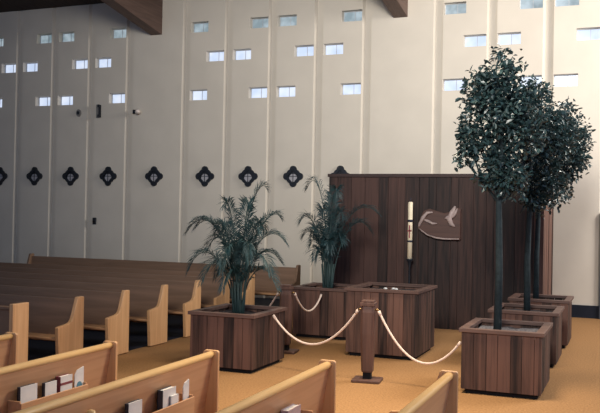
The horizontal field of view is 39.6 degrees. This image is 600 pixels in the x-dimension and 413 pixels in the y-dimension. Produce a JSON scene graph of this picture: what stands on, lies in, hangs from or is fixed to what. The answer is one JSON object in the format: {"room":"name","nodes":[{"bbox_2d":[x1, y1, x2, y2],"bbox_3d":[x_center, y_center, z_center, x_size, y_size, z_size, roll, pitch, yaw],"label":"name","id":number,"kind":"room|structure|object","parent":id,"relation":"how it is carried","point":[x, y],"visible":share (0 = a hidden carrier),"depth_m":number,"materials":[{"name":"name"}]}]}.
{"room":"house of worship","nodes":[
{"label":"house of worship","id":0,"kind":"room"},
{"bbox_2d":[0,0,103,12],"bbox_3d":[-4.307,-7.122,10.394,27.100,3.047,21.900,1,-1,22],"label":"ceiling","id":1,"kind":"structure","parent":0,"point":[5,5],"depth_m":22.94,"materials":[{"name":"brown wood"}]},
{"bbox_2d":[0,0,599,305],"bbox_3d":[-0.772,-2.315,20.834,26.372,9.200,0.260,1,-1,22],"label":"wall","id":2,"kind":"structure","parent":0,"point":[402,119],"depth_m":20.96,"materials":[{"name":"white paint"}]},
{"bbox_2d":[0,167,7,184],"bbox_3d":[-8.558,-0.865,23.744,0.520,0.520,0.050,1,-1,22],"label":"ornament","id":3,"kind":"object","parent":2,"relation":"attached to","point":[3,175],"visible":1,"depth_m":23.69,"materials":[{"name":"metal"}]},
{"bbox_2d":[5,64,15,72],"bbox_3d":[-8.230,-3.938,23.880,0.510,0.270,0.050,1,-1,22],"label":"window","id":4,"kind":"structure","parent":2,"relation":"in","point":[11,68],"depth_m":23.90,"materials":[{"name":"grey"}]},
{"bbox_2d":[26,63,37,71],"bbox_3d":[-7.525,-3.927,23.599,0.510,0.270,0.050,1,-1,22],"label":"window","id":5,"kind":"structure","parent":2,"relation":"in","point":[31,67],"depth_m":23.62,"materials":[{"name":"grey"}]},
{"bbox_2d":[26,167,42,185],"bbox_3d":[-7.425,-0.847,23.292,0.520,0.520,0.050,1,-1,22],"label":"ornament","id":6,"kind":"object","parent":2,"relation":"attached to","point":[34,175],"visible":1,"depth_m":23.28,"materials":[{"name":"metal"}]},
{"bbox_2d":[39,97,49,105],"bbox_3d":[-7.116,-2.941,23.419,0.510,0.270,0.050,1,-1,22],"label":"window","id":7,"kind":"structure","parent":2,"relation":"in","point":[43,101],"depth_m":23.44,"materials":[{"name":"grey"}]},
{"bbox_2d":[40,35,51,43],"bbox_3d":[-7.083,-4.691,23.436,0.510,0.270,0.050,1,-1,22],"label":"window","id":8,"kind":"structure","parent":2,"relation":"in","point":[43,38],"depth_m":23.45,"materials":[{"name":"grey"}]},
{"bbox_2d":[61,96,72,104],"bbox_3d":[-6.411,-2.930,23.138,0.510,0.270,0.050,1,-1,22],"label":"window","id":9,"kind":"structure","parent":2,"relation":"in","point":[65,100],"depth_m":23.16,"materials":[{"name":"grey"}]},
{"bbox_2d":[62,33,73,41],"bbox_3d":[-6.378,-4.680,23.155,0.510,0.270,0.050,1,-1,22],"label":"window","id":10,"kind":"structure","parent":2,"relation":"in","point":[67,37],"depth_m":23.17,"materials":[{"name":"grey"}]},
{"bbox_2d":[62,167,78,185],"bbox_3d":[-6.292,-0.830,22.840,0.520,0.520,0.050,1,-1,22],"label":"ornament","id":11,"kind":"object","parent":2,"relation":"attached to","point":[70,176],"visible":1,"depth_m":22.83,"materials":[{"name":"metal"}]},
{"bbox_2d":[76,109,80,116],"bbox_3d":[-6.054,-2.557,22.769,0.150,0.200,0.060,1,-1,22],"label":"wall sensor","id":12,"kind":"object","parent":2,"relation":"attached to","point":[78,112],"visible":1,"depth_m":22.75,"materials":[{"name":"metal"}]},
{"bbox_2d":[75,60,87,68],"bbox_3d":[-5.964,-3.903,22.977,0.510,0.270,0.050,1,-1,22],"label":"window","id":13,"kind":"structure","parent":2,"relation":"in","point":[80,64],"depth_m":22.99,"materials":[{"name":"grey"}]},
{"bbox_2d":[96,104,100,117],"bbox_3d":[-5.455,-2.578,22.488,0.140,0.360,0.140,1,-1,22],"label":"wall speaker","id":14,"kind":"object","parent":2,"relation":"attached to","point":[98,106],"visible":1,"depth_m":22.50,"materials":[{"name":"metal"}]},
{"bbox_2d":[99,58,110,67],"bbox_3d":[-5.259,-3.893,22.696,0.510,0.270,0.050,1,-1,22],"label":"window","id":15,"kind":"structure","parent":2,"relation":"in","point":[102,62],"depth_m":22.71,"materials":[{"name":"grey"}]},
{"bbox_2d":[99,167,116,185],"bbox_3d":[-5.159,-0.813,22.389,0.520,0.520,0.050,1,-1,22],"label":"ornament","id":16,"kind":"object","parent":2,"relation":"attached to","point":[107,175],"visible":1,"depth_m":22.37,"materials":[{"name":"metal"}]},
{"bbox_2d":[112,94,124,102],"bbox_3d":[-4.849,-2.906,22.516,0.510,0.270,0.050,1,-1,22],"label":"window","id":17,"kind":"structure","parent":2,"relation":"in","point":[116,98],"depth_m":22.53,"materials":[{"name":"grey"}]},
{"bbox_2d":[113,29,125,37],"bbox_3d":[-4.816,-4.656,22.532,0.510,0.270,0.050,1,-1,22],"label":"window","id":18,"kind":"structure","parent":2,"relation":"in","point":[120,33],"depth_m":22.54,"materials":[{"name":"grey"}]},
{"bbox_2d":[101,0,162,34],"bbox_3d":[-6.506,-6.081,15.020,0.340,2.904,14.900,1,-1,22],"label":"beam","id":19,"kind":"structure","parent":2,"relation":"attached to","point":[146,14],"depth_m":21.10,"materials":[{"name":"brown wood"}]},
{"bbox_2d":[133,109,139,114],"bbox_3d":[-4.333,-2.502,22.041,0.133,0.155,0.276,1,-1,-36],"label":"wall spotlight","id":20,"kind":"object","parent":2,"relation":"attached to","point":[137,111],"visible":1,"depth_m":21.98,"materials":[{"name":"metal"}]},
{"bbox_2d":[145,166,162,185],"bbox_3d":[-3.834,-0.793,21.861,0.520,0.520,0.050,1,-1,22],"label":"ornament","id":21,"kind":"object","parent":2,"relation":"attached to","point":[153,176],"visible":1,"depth_m":21.84,"materials":[{"name":"metal"}]},
{"bbox_2d":[192,90,206,99],"bbox_3d":[-2.553,-2.871,21.601,0.510,0.270,0.050,1,-1,22],"label":"window","id":22,"kind":"structure","parent":2,"relation":"in","point":[202,94],"depth_m":21.62,"materials":[{"name":"grey"}]},
{"bbox_2d":[194,23,207,32],"bbox_3d":[-2.520,-4.621,21.617,0.510,0.270,0.050,1,-1,22],"label":"window","id":23,"kind":"structure","parent":2,"relation":"in","point":[198,27],"depth_m":21.63,"materials":[{"name":"grey"}]},
{"bbox_2d":[195,166,213,185],"bbox_3d":[-2.434,-0.771,21.303,0.520,0.520,0.050,1,-1,22],"label":"ornament","id":24,"kind":"object","parent":2,"relation":"attached to","point":[204,176],"visible":1,"depth_m":21.29,"materials":[{"name":"metal"}]},
{"bbox_2d":[209,51,223,60],"bbox_3d":[-2.107,-3.845,21.439,0.510,0.270,0.050,1,-1,22],"label":"window","id":25,"kind":"structure","parent":2,"relation":"in","point":[213,56],"depth_m":21.45,"materials":[{"name":"grey"}]},
{"bbox_2d":[235,50,250,59],"bbox_3d":[-1.402,-3.834,21.158,0.510,0.270,0.050,1,-1,22],"label":"window","id":26,"kind":"structure","parent":2,"relation":"in","point":[239,54],"depth_m":21.18,"materials":[{"name":"grey"}]},
{"bbox_2d":[238,166,257,186],"bbox_3d":[-1.301,-0.754,20.851,0.520,0.520,0.050,1,-1,22],"label":"ornament","id":27,"kind":"object","parent":2,"relation":"attached to","point":[248,175],"visible":1,"depth_m":20.83,"materials":[{"name":"metal"}]},
{"bbox_2d":[251,88,266,97],"bbox_3d":[-0.992,-2.848,20.978,0.510,0.270,0.050,1,-1,22],"label":"window","id":28,"kind":"structure","parent":2,"relation":"in","point":[255,92],"depth_m":20.99,"materials":[{"name":"grey"}]},
{"bbox_2d":[252,18,267,27],"bbox_3d":[-0.959,-4.597,20.994,0.510,0.270,0.050,1,-1,22],"label":"window","id":29,"kind":"structure","parent":2,"relation":"in","point":[256,23],"depth_m":21.01,"materials":[{"name":"grey"}]},
{"bbox_2d":[279,86,294,96],"bbox_3d":[-0.287,-2.837,20.697,0.510,0.270,0.050,1,-1,22],"label":"window","id":30,"kind":"structure","parent":2,"relation":"in","point":[283,91],"depth_m":20.71,"materials":[{"name":"grey"}]},
{"bbox_2d":[280,16,296,25],"bbox_3d":[-0.254,-4.586,20.713,0.510,0.270,0.050,1,-1,22],"label":"window","id":31,"kind":"structure","parent":2,"relation":"in","point":[290,20],"depth_m":20.72,"materials":[{"name":"grey"}]},
{"bbox_2d":[283,166,302,186],"bbox_3d":[-0.168,-0.737,20.399,0.520,0.520,0.050,1,-1,22],"label":"ornament","id":32,"kind":"object","parent":2,"relation":"attached to","point":[293,176],"visible":1,"depth_m":20.39,"materials":[{"name":"metal"}]},
{"bbox_2d":[296,46,313,56],"bbox_3d":[0.160,-3.810,20.536,0.510,0.270,0.050,1,-1,22],"label":"window","id":33,"kind":"structure","parent":2,"relation":"in","point":[305,50],"depth_m":20.54,"materials":[{"name":"grey"}]},
{"bbox_2d":[325,44,342,54],"bbox_3d":[0.865,-3.799,20.255,0.510,0.270,0.050,1,-1,22],"label":"window","id":34,"kind":"structure","parent":2,"relation":"in","point":[337,48],"depth_m":20.26,"materials":[{"name":"grey"}]},
{"bbox_2d":[331,166,348,173],"bbox_3d":[0.965,-0.720,19.948,0.520,0.520,0.050,1,-1,22],"label":"ornament","id":35,"kind":"object","parent":2,"relation":"attached to","point":[340,169],"visible":0.33,"depth_m":19.93,"materials":[{"name":"metal"}]},
{"bbox_2d":[342,84,360,94],"bbox_3d":[1.274,-2.813,20.075,0.510,0.270,0.050,1,-1,22],"label":"window","id":36,"kind":"structure","parent":2,"relation":"in","point":[347,88],"depth_m":20.08,"materials":[{"name":"grey"}]},
{"bbox_2d":[344,11,361,21],"bbox_3d":[1.308,-4.563,20.091,0.510,0.270,0.050,1,-1,22],"label":"window","id":37,"kind":"structure","parent":2,"relation":"in","point":[356,15],"depth_m":20.09,"materials":[{"name":"grey"}]},
{"bbox_2d":[382,0,407,17],"bbox_3d":[-0.375,-5.988,12.577,0.340,2.904,14.900,1,-1,22],"label":"beam","id":38,"kind":"structure","parent":2,"relation":"attached to","point":[397,8],"depth_m":19.05,"materials":[{"name":"brown wood"}]},
{"bbox_2d":[444,79,463,90],"bbox_3d":[3.570,-2.778,19.160,0.510,0.270,0.050,1,-1,22],"label":"window","id":39,"kind":"structure","parent":2,"relation":"in","point":[449,85],"depth_m":19.17,"materials":[{"name":"grey"}]},
{"bbox_2d":[445,3,465,14],"bbox_3d":[3.603,-4.528,19.176,0.510,0.270,0.050,1,-1,22],"label":"window","id":40,"kind":"structure","parent":2,"relation":"in","point":[459,8],"depth_m":19.18,"materials":[{"name":"grey"}]},
{"bbox_2d":[465,35,485,46],"bbox_3d":[4.017,-3.751,18.998,0.510,0.270,0.050,1,-1,22],"label":"window","id":41,"kind":"structure","parent":2,"relation":"in","point":[470,41],"depth_m":19.00,"materials":[{"name":"grey"}]},
{"bbox_2d":[498,33,520,44],"bbox_3d":[4.722,-3.740,18.717,0.510,0.270,0.050,1,-1,22],"label":"window","id":42,"kind":"structure","parent":2,"relation":"in","point":[503,39],"depth_m":18.72,"materials":[{"name":"grey"}]},
{"bbox_2d":[520,0,542,8],"bbox_3d":[5.165,-4.504,18.553,0.510,0.270,0.050,1,-1,22],"label":"window","id":43,"kind":"structure","parent":2,"relation":"in","point":[524,4],"depth_m":18.56,"materials":[{"name":"grey"}]},
{"bbox_2d":[521,76,541,87],"bbox_3d":[5.132,-2.754,18.537,0.510,0.270,0.050,1,-1,22],"label":"window","id":44,"kind":"structure","parent":2,"relation":"in","point":[537,77],"depth_m":18.51,"materials":[{"name":"grey"}]},
{"bbox_2d":[554,75,577,86],"bbox_3d":[5.837,-2.744,18.256,0.510,0.270,0.050,1,-1,22],"label":"window","id":45,"kind":"structure","parent":2,"relation":"in","point":[559,80],"depth_m":18.26,"materials":[{"name":"grey"}]},
{"bbox_2d":[555,0,578,6],"bbox_3d":[5.870,-4.493,18.272,0.510,0.270,0.050,1,-1,22],"label":"window","id":46,"kind":"structure","parent":2,"relation":"in","point":[558,3],"depth_m":18.28,"materials":[{"name":"grey"}]},
{"bbox_2d":[572,305,598,318],"bbox_3d":[3.770,2.218,18.792,5.750,0.270,0.030,1,-1,22],"label":"baseboard","id":47,"kind":"structure","parent":2,"relation":"attached to","point":[578,311],"depth_m":17.84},
{"bbox_2d":[577,28,599,40],"bbox_3d":[6.284,-3.717,18.095,0.510,0.270,0.050,1,-1,22],"label":"window","id":48,"kind":"structure","parent":2,"relation":"in","point":[582,34],"depth_m":18.10,"materials":[{"name":"grey"}]},
{"bbox_2d":[599,280,599,318],"bbox_3d":[6.964,1.267,17.491,1.260,2.270,0.112,1,-1,22],"label":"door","id":49,"kind":"structure","parent":2,"relation":"in","point":[599,280],"depth_m":17.69,"materials":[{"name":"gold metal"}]},
{"bbox_2d":[28,298,599,412],"bbox_3d":[-4.428,2.175,10.447,27.100,0.132,22.200,1,-1,22],"label":"floor","id":50,"kind":"structure","parent":0,"point":[573,385],"depth_m":11.32,"materials":[{"name":"orange carpet"}]},
{"bbox_2d":[0,332,17,366],"bbox_3d":[-4.007,1.625,5.520,0.545,0.916,5.600,1,-1,22],"label":"pew","id":51,"kind":"object","parent":50,"relation":"on","point":[9,340],"visible":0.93,"depth_m":7.99,"materials":[{"name":"brown wood"}]},
{"bbox_2d":[0,302,28,362],"bbox_3d":[-7.453,1.602,11.829,8.660,0.950,0.290,1,-1,22],"label":"panel","id":52,"kind":"object","parent":50,"relation":"on","point":[14,317],"visible":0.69,"depth_m":10.26,"materials":[{"name":"brown wood"}]},
{"bbox_2d":[0,294,83,353],"bbox_3d":[-7.040,1.617,12.679,8.600,0.926,0.545,1,-1,22],"label":"pew","id":53,"kind":"object","parent":50,"relation":"on","point":[59,320],"visible":0.8,"depth_m":11.33,"materials":[{"name":"brown wood"}]},
{"bbox_2d":[0,340,117,412],"bbox_3d":[-2.934,1.642,5.092,0.595,0.916,5.600,1,-1,22],"label":"pew","id":54,"kind":"object","parent":50,"relation":"on","point":[99,362],"visible":0.5,"depth_m":6.86,"materials":[{"name":"brown wood"}]},
{"bbox_2d":[17,383,36,403],"bbox_3d":[-2.128,1.512,6.496,0.028,0.238,0.200,1,-1,22],"label":"book","id":55,"kind":"object","parent":54,"relation":"in","point":[25,393],"visible":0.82,"depth_m":6.48,"materials":[{"name":"white paper"}]},
{"bbox_2d":[42,380,56,396],"bbox_3d":[-2.030,1.526,6.742,0.028,0.218,0.150,1,-1,22],"label":"book","id":56,"kind":"object","parent":54,"relation":"in","point":[50,387],"visible":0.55,"depth_m":6.72,"materials":[{"name":"white paper"}]},
{"bbox_2d":[55,373,72,392],"bbox_3d":[-1.960,1.519,6.913,0.052,0.238,0.160,1,-1,22],"label":"book","id":57,"kind":"object","parent":54,"relation":"in","point":[64,382],"visible":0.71,"depth_m":6.88,"materials":[{"name":"white paper"}]},
{"bbox_2d":[74,366,83,387],"bbox_3d":[-1.874,1.502,7.062,0.010,0.278,0.120,1,-1,22],"label":"leaflet","id":58,"kind":"object","parent":54,"relation":"in","point":[79,374],"visible":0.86,"depth_m":7.06,"materials":[{"name":"white paper"}]},
{"bbox_2d":[0,285,129,354],"bbox_3d":[-6.630,1.635,13.708,8.600,0.926,0.545,1,-1,22],"label":"pew","id":59,"kind":"object","parent":50,"relation":"on","point":[106,311],"visible":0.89,"depth_m":12.38,"materials":[{"name":"brown wood"}]},
{"bbox_2d":[0,278,167,345],"bbox_3d":[-6.220,1.652,14.737,8.600,0.926,0.545,1,-1,22],"label":"pew","id":60,"kind":"object","parent":50,"relation":"on","point":[147,304],"visible":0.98,"depth_m":13.42,"materials":[{"name":"brown wood"}]},
{"bbox_2d":[0,272,200,336],"bbox_3d":[-5.809,1.669,15.767,8.600,0.926,0.545,1,-1,22],"label":"pew","id":61,"kind":"object","parent":50,"relation":"on","point":[183,297],"visible":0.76,"depth_m":14.51,"materials":[{"name":"brown wood"}]},
{"bbox_2d":[0,267,229,307],"bbox_3d":[-5.399,1.687,16.796,8.600,0.926,0.545,1,-1,22],"label":"pew","id":62,"kind":"object","parent":50,"relation":"on","point":[209,296],"visible":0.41,"depth_m":15.88,"materials":[{"name":"brown wood"}]},
{"bbox_2d":[12,349,219,412],"bbox_3d":[-1.968,1.656,4.707,0.595,0.916,5.600,1,-1,22],"label":"pew","id":63,"kind":"object","parent":50,"relation":"on","point":[202,370],"visible":0.94,"depth_m":6.35,"materials":[{"name":"brown wood"}]},
{"bbox_2d":[125,399,141,412],"bbox_3d":[-1.202,1.525,6.008,0.030,0.238,0.180,1,-1,22],"label":"book","id":64,"kind":"object","parent":63,"relation":"in","point":[135,406],"visible":1,"depth_m":6.00,"materials":[{"name":"white paper"}]},
{"bbox_2d":[157,385,175,410],"bbox_3d":[-1.032,1.527,6.436,0.050,0.248,0.200,1,-1,22],"label":"book","id":65,"kind":"object","parent":63,"relation":"in","point":[163,395],"visible":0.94,"depth_m":6.37,"materials":[{"name":"white paper"}]},
{"bbox_2d":[169,394,178,405],"bbox_3d":[-0.980,1.559,6.474,0.016,0.188,0.110,1,-1,22],"label":"book","id":66,"kind":"object","parent":63,"relation":"in","point":[174,398],"visible":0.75,"depth_m":6.46,"materials":[{"name":"white paper"}]},
{"bbox_2d":[182,379,188,400],"bbox_3d":[-0.914,1.522,6.663,0.008,0.268,0.090,1,-1,22],"label":"leaflet","id":67,"kind":"object","parent":63,"relation":"in","point":[185,395],"visible":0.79,"depth_m":6.65,"materials":[{"name":"white paper"}]},
{"bbox_2d":[0,262,254,304],"bbox_3d":[-4.989,1.704,17.825,8.600,0.926,0.545,1,-1,22],"label":"pew","id":68,"kind":"object","parent":50,"relation":"on","point":[250,291],"visible":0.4,"depth_m":17.37,"materials":[{"name":"brown wood"}]},
{"bbox_2d":[27,253,300,295],"bbox_3d":[-3.390,1.702,18.921,7.100,1.010,0.545,1,-1,22],"label":"pew","id":69,"kind":"object","parent":50,"relation":"on","point":[265,286],"visible":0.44,"depth_m":18.91,"materials":[{"name":"brown wood"}]},
{"bbox_2d":[188,303,287,373],"bbox_3d":[-0.853,1.812,11.570,0.990,0.775,1.140,1,-1,22],"label":"wooden planter","id":70,"kind":"object","parent":50,"relation":"on","point":[251,341],"visible":0.91,"depth_m":11.12,"materials":[{"name":"wood"}]},
{"bbox_2d":[183,180,288,313],"bbox_3d":[-0.851,0.561,11.652,1.473,1.941,1.300,1,-1,22],"label":"areca palm","id":71,"kind":"object","parent":70,"relation":"on","point":[245,248],"visible":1,"depth_m":11.49,"materials":[{"name":"green plant"}]},
{"bbox_2d":[215,359,335,412],"bbox_3d":[-0.974,1.671,4.311,0.595,0.916,5.600,1,-1,22],"label":"pew","id":72,"kind":"object","parent":50,"relation":"on","point":[314,388],"visible":0.93,"depth_m":6.26,"materials":[{"name":"brown wood"}]},
{"bbox_2d":[280,403,300,412],"bbox_3d":[-0.068,1.551,5.965,0.060,0.228,0.240,1,-1,22],"label":"book","id":73,"kind":"object","parent":72,"relation":"in","point":[292,408],"visible":1,"depth_m":5.97,"materials":[{"name":"white paper"}]},
{"bbox_2d":[278,284,298,353],"bbox_3d":[-0.215,1.707,12.707,0.360,1.030,0.320,1,-1,15],"label":"post","id":74,"kind":"object","parent":50,"relation":"on","point":[286,294],"visible":0.8,"depth_m":12.63,"materials":[{"name":"brown wood"}]},
{"bbox_2d":[269,292,278,305],"bbox_3d":[-0.621,1.645,13.024,0.823,0.679,0.039,1,-1,44],"label":"rope","id":75,"kind":"object","parent":74,"relation":"hanging from","point":[273,300],"visible":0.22,"depth_m":12.80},
{"bbox_2d":[294,293,321,311],"bbox_3d":[0.139,1.510,13.397,0.036,0.378,1.525,1,-1,17],"label":"rope","id":76,"kind":"object","parent":74,"relation":"hanging from","point":[295,294],"visible":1,"depth_m":13.29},
{"bbox_2d":[293,282,356,339],"bbox_3d":[0.535,1.824,14.645,1.060,0.860,1.100,1,-1,22],"label":"wooden planter","id":77,"kind":"object","parent":50,"relation":"on","point":[328,317],"visible":0.62,"depth_m":14.18,"materials":[{"name":"wood"}]},
{"bbox_2d":[297,176,380,287],"bbox_3d":[0.646,0.462,14.642,1.430,2.081,1.213,1,-1,22],"label":"areca palm","id":78,"kind":"object","parent":77,"relation":"on","point":[328,242],"visible":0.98,"depth_m":14.58,"materials":[{"name":"green plant"}]},
{"bbox_2d":[351,299,382,383],"bbox_3d":[0.865,1.708,10.608,0.360,1.030,0.320,1,-1,15],"label":"post","id":79,"kind":"object","parent":50,"relation":"on","point":[368,310],"visible":1,"depth_m":10.53,"materials":[{"name":"brown wood"}]},
{"bbox_2d":[272,309,359,344],"bbox_3d":[0.187,1.574,11.041,1.378,0.543,0.038,1,-1,35],"label":"rope","id":80,"kind":"object","parent":79,"relation":"hanging from","point":[357,310],"visible":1,"depth_m":10.98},
{"bbox_2d":[377,311,460,364],"bbox_3d":[1.467,1.635,10.315,1.101,0.626,0.038,1,-1,27],"label":"rope","id":81,"kind":"object","parent":79,"relation":"hanging from","point":[379,312],"visible":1,"depth_m":10.33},
{"bbox_2d":[344,282,436,359],"bbox_3d":[1.417,1.744,12.885,1.140,1.020,1.260,1,-1,22],"label":"baptismal font","id":82,"kind":"object","parent":50,"relation":"on","point":[408,312],"visible":0.92,"depth_m":12.34,"materials":[{"name":"wood"}]},
{"bbox_2d":[406,198,412,283],"bbox_3d":[2.063,1.062,15.696,0.340,2.461,0.340,1,-1,22],"label":"paschal candle","id":83,"kind":"object","parent":50,"relation":"on","point":[409,259],"visible":0.83,"depth_m":15.66,"materials":[{"name":"wax"}]},
{"bbox_2d":[389,370,457,412],"bbox_3d":[-0.069,1.685,3.950,0.545,0.916,5.600,1,-1,22],"label":"pew","id":84,"kind":"object","parent":50,"relation":"on","point":[441,396],"visible":1,"depth_m":6.14,"materials":[{"name":"brown wood"}]},
{"bbox_2d":[328,174,553,329],"bbox_3d":[2.832,0.856,16.685,4.170,2.920,2.020,1,-1,22],"label":"partition wall","id":85,"kind":"structure","parent":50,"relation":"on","point":[462,271],"depth_m":15.73,"materials":[{"name":"brown wood"}]},
{"bbox_2d":[418,206,460,239],"bbox_3d":[2.607,0.305,15.627,0.801,0.643,0.170,1,-1,22],"label":"carved plaque","id":86,"kind":"object","parent":85,"relation":"attached to","point":[434,224],"visible":1,"depth_m":15.61,"materials":[{"name":"brown wood"}]},
{"bbox_2d":[459,318,552,398],"bbox_3d":[2.568,1.863,10.336,0.990,0.780,1.160,1,-1,22],"label":"wooden planter","id":87,"kind":"object","parent":50,"relation":"on","point":[513,360],"visible":0.98,"depth_m":9.86,"materials":[{"name":"wood"}]},
{"bbox_2d":[452,43,553,329],"bbox_3d":[2.516,-0.226,10.387,1.242,3.596,1.009,1,-1,22],"label":"potted tree","id":88,"kind":"object","parent":87,"relation":"on","point":[511,112],"visible":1,"depth_m":10.29,"materials":[{"name":"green plant"}]},
{"bbox_2d":[488,303,564,367],"bbox_3d":[3.376,1.897,12.403,0.990,0.780,1.100,1,-1,22],"label":"wooden planter","id":89,"kind":"object","parent":50,"relation":"on","point":[510,311],"visible":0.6,"depth_m":11.95,"materials":[{"name":"wood"}]},
{"bbox_2d":[510,81,584,310],"bbox_3d":[3.656,-0.133,12.440,1.128,3.491,0.938,1,-1,-19],"label":"potted tree","id":90,"kind":"object","parent":89,"relation":"on","point":[556,141],"visible":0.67,"depth_m":12.35,"materials":[{"name":"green plant"}]},
{"bbox_2d":[508,293,573,347],"bbox_3d":[4.098,1.927,14.161,0.990,0.780,1.020,1,-1,22],"label":"wooden planter","id":91,"kind":"object","parent":50,"relation":"on","point":[560,300],"visible":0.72,"depth_m":13.72,"materials":[{"name":"wood"}]},
{"bbox_2d":[532,95,595,298],"bbox_3d":[4.349,-0.125,14.193,1.364,3.533,0.939,1,-1,5],"label":"potted tree","id":92,"kind":"object","parent":91,"relation":"on","point":[579,157],"visible":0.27,"depth_m":14.14,"materials":[{"name":"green plant"}]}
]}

